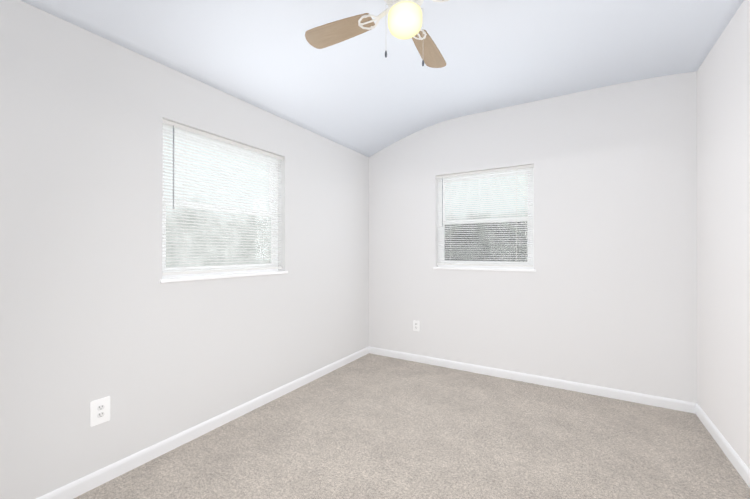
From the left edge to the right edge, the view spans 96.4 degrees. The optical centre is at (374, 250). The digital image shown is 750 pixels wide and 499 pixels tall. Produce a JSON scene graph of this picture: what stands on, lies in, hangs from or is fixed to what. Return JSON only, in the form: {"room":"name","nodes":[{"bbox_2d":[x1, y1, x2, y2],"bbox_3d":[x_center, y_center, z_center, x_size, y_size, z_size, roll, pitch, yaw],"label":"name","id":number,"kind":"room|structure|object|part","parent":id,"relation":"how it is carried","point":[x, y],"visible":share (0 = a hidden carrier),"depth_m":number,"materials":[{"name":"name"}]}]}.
{"room":"empty bedroom","nodes":[
{"label":"empty bedroom","id":0,"kind":"room"},
{"bbox_2d":[0,0,368,498],"bbox_3d":[-1.192,-0.211,2.441,0.140,2.950,4.370,0,0,31],"label":"wall","id":1,"kind":"structure","parent":0,"point":[92,308],"depth_m":1.91,"materials":[{"name":"white paint"}]},
{"bbox_2d":[90,396,109,426],"bbox_3d":[-1.484,0.868,1.812,0.008,0.132,0.086,0,0,31],"label":"electrical outlet","id":2,"kind":"object","parent":1,"relation":"attached to","point":[99,411],"visible":1,"depth_m":1.81,"materials":[{"name":"white plastic"}]},
{"bbox_2d":[97,405,104,417],"bbox_3d":[-1.481,0.868,1.811,0.002,0.066,0.034,0,0,31],"label":"receptacle","id":3,"kind":"object","parent":2,"relation":"attached to","point":[100,408],"depth_m":1.81,"materials":[{"name":"white plastic"}]},
{"bbox_2d":[36,346,368,498],"bbox_3d":[-1.127,1.224,2.400,0.013,0.080,4.090,0,0,31],"label":"baseboard","id":4,"kind":"structure","parent":1,"relation":"attached to","point":[81,486],"depth_m":2.16,"materials":[{"name":"white wood"}]},
{"bbox_2d":[162,127,277,277],"bbox_3d":[-1.156,-0.317,2.583,0.054,1.031,1.021,0,0,31],"label":"window","id":5,"kind":"structure","parent":1,"relation":"in","point":[218,273],"depth_m":2.56,"materials":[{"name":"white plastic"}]},
{"bbox_3d":[-1.144,-0.089,2.575,0.026,0.490,0.956,0,0,31],"label":"left window sash","id":6,"kind":"part","parent":5,"relation":"part of","materials":[{"name":"white plastic"}]},
{"bbox_2d":[162,125,281,275],"bbox_3d":[-1.127,-0.320,2.566,0.110,0.958,1.006,0,0,31],"label":"window blind","id":7,"kind":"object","parent":1,"relation":"in","point":[210,178],"depth_m":2.46,"materials":[{"name":"white plastic"}]},
{"bbox_3d":[-1.166,-0.549,2.590,0.020,0.500,0.956,0,0,31],"label":"left window upper sash","id":8,"kind":"part","parent":7,"relation":"part of","materials":[{"name":"white plastic"}]},
{"bbox_3d":[-1.091,0.149,2.543,0.024,0.020,1.006,0,0,31],"label":"left window blind bottom rail","id":9,"kind":"part","parent":7,"relation":"part of","materials":[{"name":"white plastic"}]},
{"bbox_2d":[163,119,282,160],"bbox_3d":[-1.091,-0.816,2.545,0.034,0.032,1.020,0,0,31],"label":"blind headrail","id":10,"kind":"object","parent":1,"relation":"attached to","point":[207,135],"visible":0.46,"depth_m":2.44,"materials":[{"name":"white plastic"}]},
{"bbox_2d":[173,125,173,208],"bbox_3d":[-1.299,-0.538,2.161,0.012,0.540,0.011,0,0,31],"label":"blind wand","id":11,"kind":"object","parent":10,"relation":"hanging from","point":[173,166],"visible":0.94,"depth_m":2.16,"materials":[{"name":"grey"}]},
{"bbox_2d":[160,271,287,282],"bbox_3d":[-1.088,0.190,2.542,0.106,0.018,1.058,0,0,31],"label":"window sill","id":12,"kind":"structure","parent":1,"relation":"attached to","point":[164,280],"depth_m":2.42,"materials":[{"name":"white wood"}]},
{"bbox_2d":[21,0,743,156],"bbox_3d":[0.157,-1.424,1.630,3.010,0.526,4.090,0,0,31],"label":"ceiling","id":13,"kind":"structure","parent":0,"point":[362,94],"depth_m":2.29,"materials":[{"name":"white paint"}]},
{"bbox_2d":[305,0,448,67],"bbox_3d":[0.145,-1.168,1.620,0.865,0.516,0.865,0,0,-19],"label":"fan","id":14,"kind":"object","parent":13,"relation":"hanging from","point":[404,19],"visible":1,"depth_m":1.74,"materials":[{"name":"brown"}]},
{"bbox_3d":[-0.194,-1.168,1.787,0.405,0.005,0.134,0,-11,26],"label":"blade","id":15,"kind":"part","parent":14,"relation":"part of","materials":[{"name":"brown wood"}]},
{"bbox_3d":[0.145,-1.101,1.619,0.166,0.117,0.166,0,0,31],"label":"light globe","id":16,"kind":"part","parent":14,"relation":"part of"},
{"bbox_3d":[0.312,-1.168,1.958,0.134,0.005,0.405,12,5,26],"label":"blade","id":17,"kind":"part","parent":14,"relation":"part of","materials":[{"name":"brown wood"}]},
{"bbox_2d":[74,353,749,498],"bbox_3d":[0.157,1.313,1.627,3.290,0.100,4.370,0,0,31],"label":"floor","id":18,"kind":"structure","parent":0,"point":[371,426],"depth_m":2.14,"materials":[{"name":"carpet"}]},
{"bbox_2d":[369,71,696,403],"bbox_3d":[1.248,-0.209,3.440,3.010,2.950,0.140,0,0,31],"label":"wall","id":19,"kind":"structure","parent":0,"point":[604,294],"depth_m":3.04,"materials":[{"name":"white paint"}]},
{"bbox_2d":[413,320,418,330],"bbox_3d":[0.471,0.857,3.821,0.072,0.116,0.008,0,0,31],"label":"electrical outlet","id":20,"kind":"object","parent":19,"relation":"attached to","point":[415,325],"visible":1,"depth_m":3.82,"materials":[{"name":"white plastic"}]},
{"bbox_2d":[433,267,535,271],"bbox_3d":[1.109,0.191,3.480,1.024,0.018,0.106,0,0,31],"label":"window sill","id":21,"kind":"structure","parent":19,"relation":"attached to","point":[496,269],"depth_m":3.40,"materials":[{"name":"white wood"}]},
{"bbox_2d":[437,168,532,266],"bbox_3d":[1.133,-0.319,3.520,0.972,0.958,0.110,0,0,31],"label":"window blind","id":22,"kind":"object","parent":19,"relation":"in","point":[490,210],"depth_m":3.46,"materials":[{"name":"white plastic"}]},
{"bbox_3d":[1.111,0.150,3.483,0.972,0.020,0.024,0,0,31],"label":"window blind bottom rail","id":23,"kind":"part","parent":22,"relation":"part of","materials":[{"name":"white plastic"}]},
{"bbox_3d":[1.156,-0.548,3.559,0.922,0.500,0.020,0,0,31],"label":"window sash up","id":24,"kind":"part","parent":22,"relation":"part of","materials":[{"name":"white plastic"}]},
{"bbox_2d":[436,164,533,178],"bbox_3d":[1.111,-0.815,3.484,0.986,0.032,0.034,0,0,31],"label":"blind headrail","id":25,"kind":"object","parent":19,"relation":"attached to","point":[487,171],"visible":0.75,"depth_m":3.45,"materials":[{"name":"white plastic"}]},
{"bbox_2d":[442,177,442,225],"bbox_3d":[0.742,-0.536,3.683,0.011,0.540,0.012,0,0,31],"label":"blind wand","id":26,"kind":"object","parent":25,"relation":"hanging from","point":[442,201],"visible":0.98,"depth_m":3.68,"materials":[{"name":"grey plastic"}]},
{"bbox_2d":[525,168,526,237],"bbox_3d":[1.465,-0.463,3.248,0.021,0.686,0.009,0,0,31],"label":"blind cord","id":27,"kind":"object","parent":25,"relation":"hanging from","point":[525,199],"depth_m":3.25,"materials":[{"name":"white plastic"}]},
{"bbox_2d":[438,168,533,268],"bbox_3d":[1.150,-0.315,3.549,0.987,1.031,0.055,0,0,31],"label":"window unit","id":28,"kind":"structure","parent":19,"relation":"in","point":[532,236],"depth_m":3.49,"materials":[{"name":"white plastic"}]},
{"bbox_3d":[1.143,-0.088,3.536,0.922,0.490,0.026,0,0,31],"label":"window sash","id":29,"kind":"part","parent":28,"relation":"part of","materials":[{"name":"white plastic"}]},
{"bbox_2d":[445,222,526,261],"bbox_3d":[1.163,-0.070,3.570,0.922,0.454,0.001,0,0,31],"label":"screen","id":30,"kind":"object","parent":28,"relation":"attached to","point":[480,237],"depth_m":3.57,"materials":[{"name":"grey metal"}]},
{"bbox_2d":[369,347,694,413],"bbox_3d":[1.209,1.225,3.373,2.984,0.080,0.013,0,0,31],"label":"baseboard","id":31,"kind":"structure","parent":19,"relation":"attached to","point":[667,403],"depth_m":3.11,"materials":[{"name":"white wood"}]},
{"bbox_2d":[697,0,749,468],"bbox_3d":[1.506,-0.213,0.816,0.140,2.950,4.370,0,0,31],"label":"wall","id":32,"kind":"structure","parent":0,"point":[723,236],"depth_m":2.10,"materials":[{"name":"white paint"}]},
{"bbox_2d":[695,403,749,487],"bbox_3d":[1.441,1.222,0.853,0.013,0.080,4.090,0,0,31],"label":"baseboard","id":33,"kind":"structure","parent":32,"relation":"attached to","point":[737,462],"depth_m":2.08,"materials":[{"name":"white wood"}]},
{"label":"outside","id":34,"kind":"structure","parent":0,"visible":0},
{"bbox_2d":[445,174,527,261],"bbox_3d":[1.171,-0.315,3.584,1.228,1.332,0.006,0,0,31],"label":"window","id":35,"kind":"structure","parent":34,"point":[480,250],"depth_m":3.57,"materials":[{"name":"clear glass"}]}
]}

